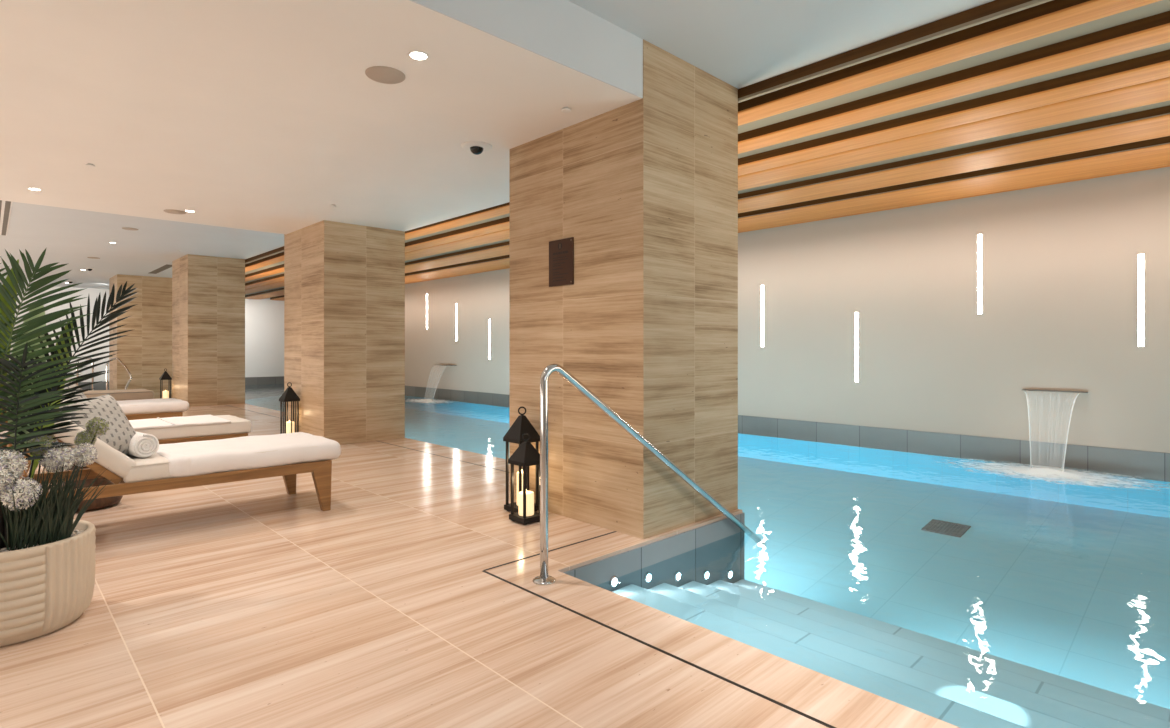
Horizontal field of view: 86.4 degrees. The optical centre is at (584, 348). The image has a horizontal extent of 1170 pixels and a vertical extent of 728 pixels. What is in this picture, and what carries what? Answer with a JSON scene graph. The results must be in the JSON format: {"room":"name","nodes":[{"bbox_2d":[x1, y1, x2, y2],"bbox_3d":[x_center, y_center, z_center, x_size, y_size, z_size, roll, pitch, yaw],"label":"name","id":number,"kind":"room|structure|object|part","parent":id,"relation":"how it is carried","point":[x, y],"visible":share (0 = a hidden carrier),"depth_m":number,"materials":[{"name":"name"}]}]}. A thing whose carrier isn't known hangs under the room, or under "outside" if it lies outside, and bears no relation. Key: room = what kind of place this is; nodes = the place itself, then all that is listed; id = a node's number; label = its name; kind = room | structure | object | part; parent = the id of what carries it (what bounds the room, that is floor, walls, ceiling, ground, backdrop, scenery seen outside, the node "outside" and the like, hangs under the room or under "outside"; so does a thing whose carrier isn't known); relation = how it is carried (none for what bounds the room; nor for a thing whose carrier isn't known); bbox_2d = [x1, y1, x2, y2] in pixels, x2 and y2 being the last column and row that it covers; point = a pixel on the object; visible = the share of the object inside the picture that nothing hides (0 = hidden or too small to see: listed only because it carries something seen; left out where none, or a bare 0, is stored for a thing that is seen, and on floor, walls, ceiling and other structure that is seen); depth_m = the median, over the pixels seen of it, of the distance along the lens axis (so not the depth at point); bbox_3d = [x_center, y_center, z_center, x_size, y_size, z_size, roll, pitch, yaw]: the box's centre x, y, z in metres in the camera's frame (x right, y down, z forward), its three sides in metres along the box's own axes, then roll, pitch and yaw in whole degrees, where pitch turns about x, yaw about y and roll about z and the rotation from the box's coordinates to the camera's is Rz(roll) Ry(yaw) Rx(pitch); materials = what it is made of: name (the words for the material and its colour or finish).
{"room":"indoor swimming pool","nodes":[
{"label":"indoor swimming pool","id":0,"kind":"room"},
{"bbox_2d":[109,274,171,397],"bbox_3d":[-12.615,0.133,18.176,1.850,4.315,1.500,0,0,-44],"label":"pillar","id":1,"kind":"structure","parent":0,"point":[146,350],"depth_m":17.47,"materials":[{"name":"wood"}]},
{"bbox_2d":[2,284,283,381],"bbox_3d":[-15.971,-0.297,21.747,11.250,3.455,0.300,0,0,-44],"label":"wall","id":2,"kind":"structure","parent":0,"point":[264,318],"depth_m":24.33,"materials":[{"name":"white paint"}]},
{"bbox_2d":[79,376,283,390],"bbox_3d":[-14.351,1.276,23.084,7.038,0.308,0.012,0,0,-44],"label":"baseboard","id":3,"kind":"structure","parent":2,"relation":"attached to","point":[278,379],"depth_m":24.37,"materials":[{"name":"grey stone"}]},
{"bbox_2d":[172,254,244,406],"bbox_3d":[-8.658,-0.388,14.316,1.120,3.275,1.550,0,0,-44],"label":"pillar","id":4,"kind":"structure","parent":0,"point":[208,292],"depth_m":13.77,"materials":[{"name":"wood"}]},
{"bbox_2d":[0,0,641,233],"bbox_3d":[-3.329,-1.833,5.219,6.020,0.385,6.758,0,0,-44],"label":"ceiling","id":5,"kind":"structure","parent":0,"point":[254,115],"depth_m":4.26,"materials":[{"name":"white paint"}]},
{"bbox_2d":[27,188,41,190],"bbox_3d":[-5.658,-1.637,6.406,0.118,0.006,0.118,0,0,-44],"label":"recessed light","id":6,"kind":"object","parent":5,"relation":"in","point":[35,189],"visible":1,"depth_m":6.41,"materials":[{"name":"white ceramic"}]},
{"bbox_2d":[163,209,185,213],"bbox_3d":[-4.908,-1.635,7.458,0.230,0.011,0.230,0,0,-44],"label":"ceiling speaker","id":7,"kind":"object","parent":5,"relation":"attached to","point":[171,211],"visible":1,"depth_m":7.41},
{"bbox_2d":[365,66,404,83],"bbox_3d":[-1.195,-1.635,3.731,0.230,0.011,0.230,0,0,-44],"label":"ceiling speaker","id":8,"kind":"object","parent":5,"relation":"attached to","point":[382,74],"visible":1,"depth_m":3.71},
{"bbox_2d":[408,50,428,60],"bbox_3d":[-0.931,-1.637,3.485,0.118,0.006,0.118,0,0,-44],"label":"recessed light","id":9,"kind":"object","parent":5,"relation":"in","point":[417,55],"visible":1,"depth_m":3.48,"materials":[{"name":"white ceramic"}]},
{"bbox_2d":[461,141,491,154],"bbox_3d":[-0.877,-1.606,5.047,0.250,0.068,0.250,0,0,-44],"label":"dome camera","id":10,"kind":"object","parent":5,"relation":"attached to","point":[476,147],"visible":1,"depth_m":5.00,"materials":[{"name":"white plastic"}]},
{"bbox_2d":[409,0,642,97],"bbox_3d":[-1.392,-1.833,2.390,4.899,0.385,0.008,0,0,-44],"label":"ceiling beam","id":11,"kind":"structure","parent":5,"relation":"attached to","point":[562,32],"depth_m":3.59,"materials":[{"name":"white paint"}]},
{"bbox_2d":[561,107,570,112],"bbox_3d":[-0.130,-1.629,4.253,0.068,0.021,0.068,0,0,-44],"label":"sprinkler cover","id":12,"kind":"object","parent":5,"relation":"attached to","point":[565,109],"visible":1,"depth_m":4.24,"materials":[{"name":"white plastic"}]},
{"bbox_2d":[284,220,404,444],"bbox_3d":[-3.439,-0.205,8.874,1.120,2.910,1.470,0,0,-44],"label":"pillar","id":13,"kind":"structure","parent":0,"point":[344,283],"depth_m":8.34,"materials":[{"name":"wood"}]},
{"bbox_2d":[0,388,959,727],"bbox_3d":[-7.225,2.000,9.282,6.020,1.500,29.800,0,0,-44],"label":"floor","id":14,"kind":"structure","parent":0,"point":[246,603],"depth_m":2.73,"materials":[{"name":"stone"}]},
{"bbox_2d":[0,247,137,646],"bbox_3d":[-2.569,0.385,2.802,0.819,1.731,0.581,0,0,-21],"label":"planter","id":15,"kind":"object","parent":14,"relation":"on","point":[47,556],"visible":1,"depth_m":2.80,"materials":[{"name":"beige ceramic"}]},
{"bbox_3d":[-2.569,1.048,2.801,0.581,0.405,0.580,0,0,-44],"label":"pot","id":16,"kind":"part","parent":15,"relation":"part of","materials":[{"name":"beige ceramic"}]},
{"bbox_2d":[76,358,93,389],"bbox_3d":[-11.307,0.730,14.096,0.370,1.039,0.100,0,0,-44],"label":"guard rail","id":17,"kind":"object","parent":14,"relation":"on","point":[77,384],"visible":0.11,"depth_m":14.17,"materials":[{"name":"silver metal"}]},
{"bbox_2d":[48,456,122,511],"bbox_3d":[-3.942,1.049,4.920,0.480,0.402,0.480,0,0,-44],"label":"side table","id":18,"kind":"object","parent":14,"relation":"on","point":[98,503],"visible":0.15,"depth_m":4.82,"materials":[{"name":"brown wood"}]},
{"bbox_2d":[0,398,188,425],"bbox_3d":[-6.491,0.726,8.116,2.165,1.047,0.822,0,0,-44],"label":"sun lounger","id":19,"kind":"object","parent":14,"relation":"on","point":[162,407],"visible":0.34,"depth_m":8.33,"materials":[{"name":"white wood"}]},
{"bbox_2d":[7,373,86,399],"bbox_3d":[-3.428,0.305,4.000,0.318,0.370,0.473,0,0,-2],"label":"cushion","id":20,"kind":"object","parent":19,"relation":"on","point":[83,396],"visible":0.02,"depth_m":4.09,"materials":[{"name":"grey fabric"}]},
{"bbox_3d":[-6.260,0.891,7.807,2.070,0.093,0.035,0,0,-44],"label":"rail","id":21,"kind":"part","parent":19,"relation":"part of","materials":[{"name":"brown wood"}]},
{"bbox_3d":[-5.567,1.058,8.482,0.144,0.385,0.058,0,0,-44],"label":"leg","id":22,"kind":"part","parent":19,"relation":"part of","materials":[{"name":"brown wood"}]},
{"bbox_2d":[83,389,153,400],"bbox_3d":[-7.655,0.637,9.146,2.110,1.225,0.808,0,0,-44],"label":"sun lounger","id":23,"kind":"object","parent":14,"relation":"on","point":[126,394],"visible":0.26,"depth_m":9.40,"materials":[{"name":"beige fabric"}]},
{"bbox_2d":[106,358,131,389],"bbox_3d":[-10.870,0.829,14.515,0.532,1.242,0.110,0,0,-44],"label":"handrail","id":24,"kind":"object","parent":14,"relation":"on","point":[118,359],"visible":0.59,"depth_m":14.51,"materials":[{"name":"silver metal"}]},
{"bbox_2d":[0,415,250,457],"bbox_3d":[-4.455,0.727,5.953,2.110,1.046,0.808,0,0,-44],"label":"sun lounger","id":25,"kind":"object","parent":14,"relation":"on","point":[168,430],"visible":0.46,"depth_m":6.12,"materials":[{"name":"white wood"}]},
{"bbox_3d":[-4.205,0.891,5.663,2.070,0.093,0.035,0,0,-44],"label":"rail","id":26,"kind":"part","parent":25,"relation":"part of","materials":[{"name":"brown wood"}]},
{"bbox_3d":[-4.177,0.800,6.220,1.340,0.132,0.785,0,0,-44],"label":"mattress","id":27,"kind":"part","parent":25,"relation":"part of","materials":[{"name":"fabric"}]},
{"bbox_2d":[159,368,171,397],"bbox_3d":[-9.665,0.855,14.355,0.209,0.790,0.209,0,0,-44],"label":"lantern","id":28,"kind":"object","parent":14,"relation":"on","point":[165,376],"visible":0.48,"depth_m":14.32,"materials":[{"name":"black metal"}]},
{"bbox_2d":[163,390,168,397],"bbox_3d":[-9.665,1.079,14.355,0.120,0.242,0.120,0,0,-44],"label":"candle","id":29,"kind":"object","parent":28,"relation":"on","point":[165,393],"visible":0.82,"depth_m":14.32,"materials":[{"name":"beige wax"}]},
{"bbox_2d":[1,399,340,510],"bbox_3d":[-2.954,0.727,4.427,2.165,1.047,0.820,0,0,-44],"label":"sun lounger","id":30,"kind":"object","parent":14,"relation":"on","point":[208,462],"visible":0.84,"depth_m":4.35,"materials":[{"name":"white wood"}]},
{"bbox_3d":[-3.410,0.570,3.990,0.640,0.582,0.720,0,0,-44],"label":"backrest frame","id":31,"kind":"part","parent":30,"relation":"part of","materials":[{"name":"brown wood"}]},
{"bbox_3d":[-3.253,0.891,4.671,2.070,0.093,0.035,0,0,-44],"label":"rail","id":32,"kind":"part","parent":30,"relation":"part of","materials":[{"name":"brown wood"}]},
{"bbox_3d":[-3.366,0.517,4.032,0.683,0.628,0.780,0,0,-44],"label":"backrest mattress","id":33,"kind":"part","parent":30,"relation":"part of","materials":[{"name":"fabric"}]},
{"bbox_2d":[59,394,135,453],"bbox_3d":[-3.179,0.515,4.073,0.298,0.406,0.479,0,0,3],"label":"cushion","id":34,"kind":"object","parent":30,"relation":"on","point":[119,435],"visible":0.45,"depth_m":4.07,"materials":[{"name":"grey fabric"}]},
{"bbox_2d":[128,431,158,457],"bbox_3d":[-3.081,0.654,4.278,0.354,0.162,0.166,0,0,36],"label":"rolled towel","id":35,"kind":"object","parent":30,"relation":"on","point":[142,445],"visible":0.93,"depth_m":4.17,"materials":[{"name":"white fabric"}]},
{"bbox_3d":[-2.696,0.800,4.675,1.340,0.132,0.785,0,0,-44],"label":"mattress","id":36,"kind":"part","parent":30,"relation":"part of","materials":[{"name":"fabric"}]},
{"bbox_3d":[-2.723,0.891,4.119,2.070,0.093,0.035,0,0,-44],"label":"rail","id":37,"kind":"part","parent":30,"relation":"part of","materials":[{"name":"brown wood"}]},
{"bbox_3d":[-2.549,1.058,5.335,0.144,0.385,0.058,0,0,-44],"label":"leg","id":38,"kind":"part","parent":30,"relation":"part of","materials":[{"name":"brown wood"}]},
{"bbox_3d":[-2.030,1.058,4.794,0.144,0.385,0.058,0,0,-44],"label":"leg","id":39,"kind":"part","parent":30,"relation":"part of","materials":[{"name":"brown wood"}]},
{"bbox_2d":[279,382,299,433],"bbox_3d":[-4.034,0.855,8.504,0.209,0.790,0.209,0,0,-44],"label":"lantern","id":40,"kind":"object","parent":14,"relation":"on","point":[289,395],"visible":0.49,"depth_m":8.47,"materials":[{"name":"black metal"}]},
{"bbox_3d":[-4.149,0.945,8.507,0.016,0.510,0.016,0,0,-44],"label":"post","id":41,"kind":"part","parent":40,"relation":"part of","materials":[{"name":"black metal"}]},
{"bbox_3d":[-4.036,0.945,8.389,0.016,0.510,0.016,0,0,-44],"label":"post","id":42,"kind":"part","parent":40,"relation":"part of","materials":[{"name":"black metal"}]},
{"bbox_2d":[286,420,293,432],"bbox_3d":[-4.034,1.089,8.504,0.120,0.222,0.120,0,0,-44],"label":"candle","id":43,"kind":"object","parent":40,"relation":"on","point":[288,423],"visible":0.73,"depth_m":8.45,"materials":[{"name":"beige wax"}]},
{"bbox_3d":[-3.918,0.945,8.502,0.016,0.510,0.016,0,0,-44],"label":"post","id":44,"kind":"part","parent":40,"relation":"part of","materials":[{"name":"black metal"}]},
{"bbox_2d":[378,441,509,472],"bbox_3d":[-1.472,1.250,7.026,0.016,0.003,3.920,0,0,-44],"label":"trim","id":45,"kind":"structure","parent":14,"relation":"on","point":[378,441],"depth_m":7.14,"materials":[{"name":"black metal"}]},
{"bbox_2d":[503,407,539,512],"bbox_3d":[-0.483,0.848,4.788,0.209,0.804,0.209,0,0,-44],"label":"lantern","id":46,"kind":"object","parent":14,"relation":"on","point":[522,425],"visible":0.74,"depth_m":4.76,"materials":[{"name":"black metal"}]},
{"bbox_3d":[-0.598,0.943,4.790,0.016,0.515,0.016,0,0,-44],"label":"post","id":47,"kind":"part","parent":46,"relation":"part of","materials":[{"name":"black metal"}]},
{"bbox_2d":[517,470,522,504],"bbox_3d":[-0.483,1.064,4.788,0.085,0.272,0.085,0,0,-44],"label":"candle","id":48,"kind":"object","parent":46,"relation":"on","point":[522,470],"visible":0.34,"depth_m":4.75,"materials":[{"name":"beige wax"}]},
{"bbox_3d":[-0.486,0.943,4.672,0.016,0.515,0.016,0,0,-44],"label":"post","id":49,"kind":"part","parent":46,"relation":"part of","materials":[{"name":"black metal"}]},
{"bbox_3d":[-0.368,0.943,4.785,0.016,0.515,0.016,0,0,-44],"label":"post","id":50,"kind":"part","parent":46,"relation":"part of","materials":[{"name":"black metal"}]},
{"bbox_2d":[508,433,539,524],"bbox_3d":[-0.425,0.930,4.511,0.189,0.640,0.189,0,0,-44],"label":"lantern","id":51,"kind":"object","parent":14,"relation":"on","point":[525,455],"visible":0.91,"depth_m":4.47,"materials":[{"name":"black metal"}]},
{"bbox_3d":[-0.526,1.002,4.513,0.016,0.395,0.016,0,0,-44],"label":"post","id":52,"kind":"part","parent":51,"relation":"part of","materials":[{"name":"black metal"}]},
{"bbox_3d":[-0.427,1.002,4.410,0.016,0.395,0.016,0,0,-44],"label":"post","id":53,"kind":"part","parent":51,"relation":"part of","materials":[{"name":"black metal"}]},
{"bbox_2d":[518,490,533,515],"bbox_3d":[-0.425,1.109,4.511,0.112,0.182,0.112,0,0,-44],"label":"candle","id":54,"kind":"object","parent":51,"relation":"on","point":[529,494],"visible":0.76,"depth_m":4.47,"materials":[{"name":"beige wax"}]},
{"bbox_3d":[-0.423,1.002,4.612,0.016,0.395,0.016,0,0,-44],"label":"post","id":55,"kind":"part","parent":51,"relation":"part of","materials":[{"name":"black metal"}]},
{"bbox_3d":[-0.324,1.002,4.508,0.016,0.395,0.016,0,0,-44],"label":"post","id":56,"kind":"part","parent":51,"relation":"part of","materials":[{"name":"black metal"}]},
{"bbox_2d":[533,364,765,584],"bbox_3d":[0.574,0.823,4.112,2.324,1.481,0.124,0,0,-44],"label":"handrail","id":57,"kind":"object","parent":14,"relation":"on","point":[544,578],"visible":1,"depth_m":3.39,"materials":[{"name":"silver metal"}]},
{"bbox_2d":[482,531,835,727],"bbox_3d":[1.934,1.250,1.669,1.098,0.003,6.133,0,0,-44],"label":"trim","id":58,"kind":"structure","parent":14,"relation":"on","point":[485,571],"depth_m":2.62,"materials":[{"name":"black metal"}]},
{"bbox_2d":[0,0,1169,294],"bbox_3d":[-5.405,-2.125,11.235,11.350,0.201,30.100,0,0,-44],"label":"ceiling","id":59,"kind":"structure","parent":0,"point":[740,43],"depth_m":4.50,"materials":[{"name":"white paint"}]},
{"bbox_2d":[0,200,12,235],"bbox_3d":[-8.675,-2.021,9.277,0.180,0.009,5.000,0,0,-44],"label":"ceiling vent","id":60,"kind":"object","parent":59,"relation":"in","point":[5,206],"visible":0.59,"depth_m":9.44,"materials":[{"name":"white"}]},
{"bbox_2d":[122,227,138,229],"bbox_3d":[-7.687,-2.019,10.530,0.230,0.011,0.230,0,0,-44],"label":"ceiling speaker","id":61,"kind":"object","parent":59,"relation":"attached to","point":[125,228],"visible":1,"depth_m":10.47},
{"bbox_2d":[149,264,171,273],"bbox_3d":[-10.841,-2.021,15.928,0.180,0.009,2.400,0,0,-44],"label":"ceiling vent","id":62,"kind":"object","parent":59,"relation":"in","point":[166,266],"visible":0.88,"depth_m":15.90,"materials":[{"name":"grey metal"}]},
{"bbox_2d":[245,0,1051,263],"bbox_3d":[-5.032,-1.976,11.378,0.037,0.096,29.770,0,0,-44],"label":"ceiling baffle","id":63,"kind":"structure","parent":59,"relation":"attached to","point":[995,9],"depth_m":4.05,"materials":[{"name":"brown wood"}]},
{"bbox_2d":[245,0,1160,271],"bbox_3d":[-4.782,-1.976,11.618,0.260,0.096,29.770,0,0,-44],"label":"ceiling baffle","id":64,"kind":"structure","parent":59,"relation":"attached to","point":[1052,16],"depth_m":4.12,"materials":[{"name":"brown wood"}]},
{"bbox_2d":[245,11,1169,281],"bbox_3d":[-4.302,-1.976,12.078,0.290,0.096,29.770,0,0,-44],"label":"ceiling baffle","id":65,"kind":"structure","parent":59,"relation":"attached to","point":[1154,30],"depth_m":4.64,"materials":[{"name":"brown wood"}]},
{"bbox_2d":[245,105,1169,298],"bbox_3d":[-2.729,-1.976,13.586,0.692,0.096,29.770,0,0,-44],"label":"ceiling baffle","id":66,"kind":"structure","parent":59,"relation":"attached to","point":[1154,123],"depth_m":6.57,"materials":[{"name":"brown wood"}]},
{"bbox_2d":[245,49,1169,288],"bbox_3d":[-3.815,-1.976,12.545,0.320,0.096,29.770,0,0,-44],"label":"ceiling baffle","id":67,"kind":"structure","parent":59,"relation":"attached to","point":[1155,66],"depth_m":5.25,"materials":[{"name":"brown wood"}]},
{"bbox_2d":[245,77,1169,293],"bbox_3d":[-3.479,-1.976,12.867,0.550,0.096,29.770,0,0,-44],"label":"ceiling baffle","id":68,"kind":"structure","parent":59,"relation":"attached to","point":[1156,91],"depth_m":5.70,"materials":[{"name":"brown wood"}]},
{"bbox_2d":[270,136,1169,300],"bbox_3d":[-1.902,-1.976,14.380,0.944,0.096,29.770,0,0,-44],"label":"ceiling baffle","id":69,"kind":"structure","parent":59,"relation":"attached to","point":[1150,154],"depth_m":7.53,"materials":[{"name":"brown wood"}]},
{"bbox_2d":[510,39,737,538],"bbox_3d":[0.285,-0.388,4.991,1.120,3.275,1.450,0,0,-44],"label":"pillar","id":70,"kind":"structure","parent":0,"point":[645,189],"depth_m":4.44,"materials":[{"name":"wood"}]},
{"bbox_2d":[549,237,573,286],"bbox_3d":[-0.180,-0.642,4.656,0.015,0.345,0.270,0,0,-44],"label":"plaque","id":71,"kind":"object","parent":70,"relation":"attached to","point":[561,252],"visible":1,"depth_m":4.64,"materials":[{"name":"brown metal"}]},
{"bbox_2d":[90,383,1157,479],"bbox_3d":[-4.043,1.410,12.333,7.037,0.001,29.800,0,0,-44],"label":"pool water","id":72,"kind":"object","parent":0,"point":[261,395],"visible":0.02,"depth_m":14.89,"materials":[{"name":"blue liquid"}]},
{"bbox_2d":[275,403,1169,727],"bbox_3d":[-4.038,1.986,12.338,7.050,1.428,29.800,0,0,-44],"label":"swimming pool","id":73,"kind":"object","parent":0,"point":[1051,609],"visible":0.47,"depth_m":5.28,"materials":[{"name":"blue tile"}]},
{"bbox_2d":[609,576,617,587],"bbox_3d":[0.180,1.425,3.800,0.072,0.072,0.019,0,0,-44],"label":"underwater light","id":74,"kind":"object","parent":73,"relation":"attached to","point":[613,582],"visible":1,"depth_m":3.79,"materials":[{"name":"white glass"}]},
{"bbox_2d":[644,572,651,582],"bbox_3d":[0.411,1.480,4.022,0.072,0.072,0.019,0,0,-44],"label":"underwater light","id":75,"kind":"object","parent":73,"relation":"attached to","point":[648,576],"visible":1,"depth_m":4.01,"materials":[{"name":"white glass"}]},
{"bbox_2d":[674,571,680,581],"bbox_3d":[0.634,1.550,4.236,0.072,0.072,0.019,0,0,-44],"label":"underwater light","id":76,"kind":"object","parent":73,"relation":"attached to","point":[677,576],"visible":1,"depth_m":4.22,"materials":[{"name":"white glass"}]},
{"bbox_2d":[703,570,708,579],"bbox_3d":[0.873,1.625,4.465,0.072,0.072,0.019,0,0,-44],"label":"underwater light","id":77,"kind":"object","parent":73,"relation":"attached to","point":[706,572],"visible":1,"depth_m":4.45,"materials":[{"name":"white glass"}]},
{"bbox_2d":[726,569,732,578],"bbox_3d":[1.089,1.695,4.672,0.072,0.072,0.019,0,0,-44],"label":"underwater light","id":78,"kind":"object","parent":73,"relation":"attached to","point":[729,574],"visible":1,"depth_m":4.66,"materials":[{"name":"white glass"}]},
{"bbox_2d":[921,519,970,537],"bbox_3d":[3.940,1.958,6.799,0.379,0.049,0.380,0,0,-44],"label":"drain","id":79,"kind":"object","parent":73,"relation":"in","point":[936,526],"visible":1,"depth_m":6.79,"materials":[{"name":"grey metal"}]},
{"bbox_2d":[965,389,1147,487],"bbox_3d":[5.149,0.956,6.974,1.213,0.917,2.415,0,0,-44],"label":"waterfall","id":80,"kind":"object","parent":73,"relation":"attached to","point":[1053,473],"visible":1,"depth_m":6.96,"materials":[{"name":"white liquid"}]},
{"bbox_3d":[5.544,0.503,7.367,0.100,0.012,0.620,0,0,-44],"label":"spout","id":81,"kind":"part","parent":80,"relation":"part of","materials":[{"name":"silver metal"}]},
{"bbox_2d":[405,167,1169,452],"bbox_3d":[-1.490,-0.297,14.990,0.300,3.455,30.100,0,0,-44],"label":"wall","id":82,"kind":"structure","parent":0,"point":[1060,261],"depth_m":8.19,"materials":[{"name":"grey paint"}]},
{"bbox_2d":[427,294,427,328],"bbox_3d":[-4.545,-1.069,17.948,0.016,1.018,0.060,0,0,-44],"label":"wall light","id":83,"kind":"object","parent":82,"relation":"attached to","point":[427,294],"visible":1,"depth_m":17.93,"materials":[{"name":"white plastic"}]},
{"bbox_2d":[406,365,456,402],"bbox_3d":[-4.235,0.933,16.687,1.313,0.962,2.415,0,0,-44],"label":"waterfall","id":84,"kind":"object","parent":82,"relation":"attached to","point":[412,400],"visible":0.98,"depth_m":16.58,"materials":[{"name":"white liquid"}]},
{"bbox_2d":[456,303,457,340],"bbox_3d":[-3.465,-0.709,16.822,0.016,1.018,0.060,0,0,-44],"label":"wall light","id":85,"kind":"object","parent":82,"relation":"attached to","point":[456,303],"visible":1,"depth_m":16.81,"materials":[{"name":"white plastic"}]},
{"bbox_2d":[489,319,490,359],"bbox_3d":[-2.399,-0.229,15.711,0.016,1.018,0.060,0,0,-44],"label":"wall light","id":86,"kind":"object","parent":82,"relation":"attached to","point":[489,319],"visible":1,"depth_m":15.70,"materials":[{"name":"white plastic"}]},
{"bbox_2d":[761,285,763,346],"bbox_3d":[2.902,-0.529,10.182,0.016,1.018,0.060,0,0,-44],"label":"wall light","id":87,"kind":"object","parent":82,"relation":"attached to","point":[762,286],"visible":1,"depth_m":10.17,"materials":[{"name":"white plastic"}]},
{"bbox_2d":[405,385,1169,481],"bbox_3d":[-1.498,1.276,14.774,0.012,0.308,29.800,0,0,-44],"label":"baseboard","id":88,"kind":"structure","parent":82,"relation":"attached to","point":[1148,465],"depth_m":8.18,"materials":[{"name":"grey stone"}]},
{"bbox_2d":[855,312,858,381],"bbox_3d":[3.961,-0.019,9.078,0.016,1.018,0.060,0,0,-44],"label":"wall light","id":89,"kind":"object","parent":82,"relation":"attached to","point":[856,313],"visible":1,"depth_m":9.07,"materials":[{"name":"white plastic"}]},
{"bbox_2d":[977,234,982,313],"bbox_3d":[5.041,-0.949,7.952,0.016,1.018,0.060,0,0,-44],"label":"wall light","id":90,"kind":"object","parent":82,"relation":"attached to","point":[979,236],"visible":1,"depth_m":7.95,"materials":[{"name":"white plastic"}]},
{"bbox_2d":[1138,254,1144,346],"bbox_3d":[6.107,-0.529,6.840,0.016,1.018,0.060,0,0,-44],"label":"wall light","id":91,"kind":"object","parent":82,"relation":"attached to","point":[1141,257],"visible":1,"depth_m":6.83,"materials":[{"name":"white plastic"}]}
]}

